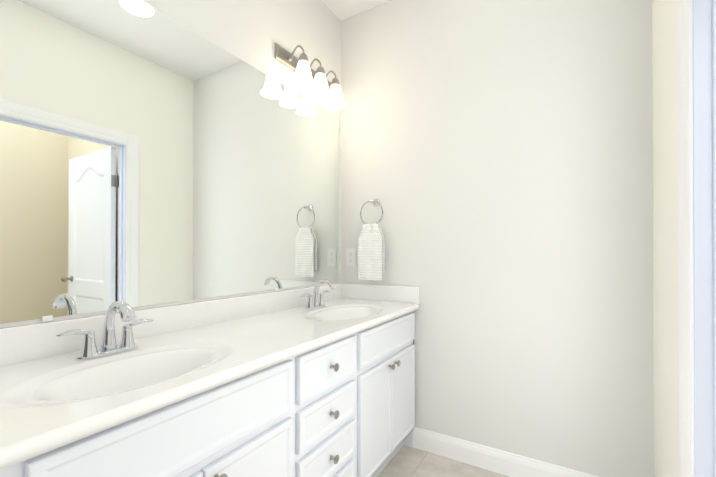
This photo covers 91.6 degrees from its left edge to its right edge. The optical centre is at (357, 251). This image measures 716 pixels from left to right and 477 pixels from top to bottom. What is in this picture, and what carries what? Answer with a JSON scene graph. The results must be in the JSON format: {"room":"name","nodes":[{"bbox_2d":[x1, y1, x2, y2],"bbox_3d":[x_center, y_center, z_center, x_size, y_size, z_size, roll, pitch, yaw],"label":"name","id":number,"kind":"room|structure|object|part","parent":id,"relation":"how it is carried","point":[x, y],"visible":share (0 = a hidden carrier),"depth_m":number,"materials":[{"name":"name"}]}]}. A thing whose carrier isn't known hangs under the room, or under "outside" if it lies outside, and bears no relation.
{"room":"bathroom","nodes":[
{"label":"bathroom","id":0,"kind":"room"},
{"bbox_2d":[0,0,340,327],"bbox_3d":[-0.932,-0.204,1.105,0.130,2.740,3.240,0,0,31],"label":"mirror","id":1,"kind":"object","parent":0,"point":[150,155],"depth_m":1.31,"materials":[{"name":"clear glass"}]},
{"bbox_2d":[321,0,390,20],"bbox_3d":[-0.180,-1.651,0.663,1.640,0.150,3.000,0,0,31],"label":"ceiling","id":2,"kind":"structure","parent":0,"point":[341,10],"depth_m":2.23,"materials":[{"name":"white paint"}]},
{"bbox_2d":[377,445,508,476],"bbox_3d":[-0.129,1.189,0.620,1.760,0.050,3.000,0,0,31],"label":"floor","id":3,"kind":"structure","parent":0,"point":[406,461],"depth_m":1.88,"materials":[{"name":"tile"}]},
{"bbox_2d":[0,279,419,476],"bbox_3d":[-0.339,0.657,1.424,0.575,1.020,1.836,0,0,31],"label":"bathroom vanity","id":4,"kind":"object","parent":3,"relation":"on","point":[318,380],"visible":1,"depth_m":1.06,"materials":[{"name":"white paint"}]},
{"bbox_2d":[55,301,153,359],"bbox_3d":[-0.710,0.226,1.025,0.151,0.160,0.257,0,0,31],"label":"faucet","id":5,"kind":"object","parent":4,"relation":"on","point":[127,349],"depth_m":1.03,"materials":[{"name":"silver metal"}]},
{"bbox_2d":[300,279,334,309],"bbox_3d":[-0.190,0.229,1.883,0.151,0.160,0.257,0,0,31],"label":"faucet","id":6,"kind":"object","parent":4,"relation":"on","point":[317,303],"depth_m":1.89,"materials":[{"name":"silver metal"}]},
{"bbox_2d":[341,0,653,476],"bbox_3d":[0.618,-0.201,1.997,1.640,2.740,0.120,0,0,31],"label":"wall","id":7,"kind":"structure","parent":0,"point":[497,158],"depth_m":1.80,"materials":[{"name":"paint"}]},
{"bbox_2d":[346,248,355,265],"bbox_3d":[-0.048,0.040,2.318,0.074,0.120,0.008,0,0,31],"label":"outlet","id":8,"kind":"object","parent":7,"relation":"attached to","point":[350,256],"visible":1,"depth_m":2.31,"materials":[{"name":"white plastic"}]},
{"bbox_2d":[358,198,384,279],"bbox_3d":[0.090,-0.080,2.188,0.168,0.516,0.090,0,0,31],"label":"towel ring","id":9,"kind":"object","parent":7,"relation":"attached to","point":[371,251],"visible":1,"depth_m":2.15,"materials":[{"name":"white fabric"}]},
{"bbox_2d":[358,224,384,279],"bbox_3d":[0.081,0.003,2.174,0.169,0.351,0.058,0,0,31],"label":"towel","id":10,"kind":"object","parent":9,"relation":"hanging from","point":[371,247],"depth_m":2.15,"materials":[{"name":"fabric"}]},
{"bbox_2d":[413,427,597,476],"bbox_3d":[0.809,1.110,1.800,1.115,0.118,0.014,0,0,31],"label":"baseboard","id":11,"kind":"structure","parent":7,"relation":"attached to","point":[509,464],"depth_m":1.86,"materials":[{"name":"white paint"}]},
{"bbox_2d":[652,0,678,476],"bbox_3d":[1.233,-0.203,1.309,0.120,2.740,0.672,0,0,31],"label":"wall","id":12,"kind":"structure","parent":0,"point":[665,233],"depth_m":1.33,"materials":[{"name":"paint"}]},
{"bbox_3d":[0.855,-1.214,0.679,0.120,0.725,0.806,0,0,31],"label":"wall","id":13,"kind":"structure","parent":0,"visible":0},
{"bbox_2d":[275,43,346,108],"bbox_3d":[-0.234,-0.995,1.990,0.184,0.219,0.486,0,0,31],"label":"sconce","id":14,"kind":"object","parent":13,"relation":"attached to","point":[317,82],"visible":1,"depth_m":1.93,"materials":[{"name":"white glass"}]},
{"bbox_3d":[-0.212,-0.943,1.977,0.134,0.116,0.434,0,0,31],"label":"lamp shade","id":15,"kind":"part","parent":14,"relation":"part of","materials":[{"name":"white glass"}]},
{"bbox_2d":[677,0,715,476],"bbox_3d":[0.847,0.119,0.678,0.140,2.090,0.956,0,0,31],"label":"door frame","id":16,"kind":"structure","parent":13,"relation":"attached to","point":[704,111],"depth_m":1.03,"materials":[{"name":"white paint"}]}
]}

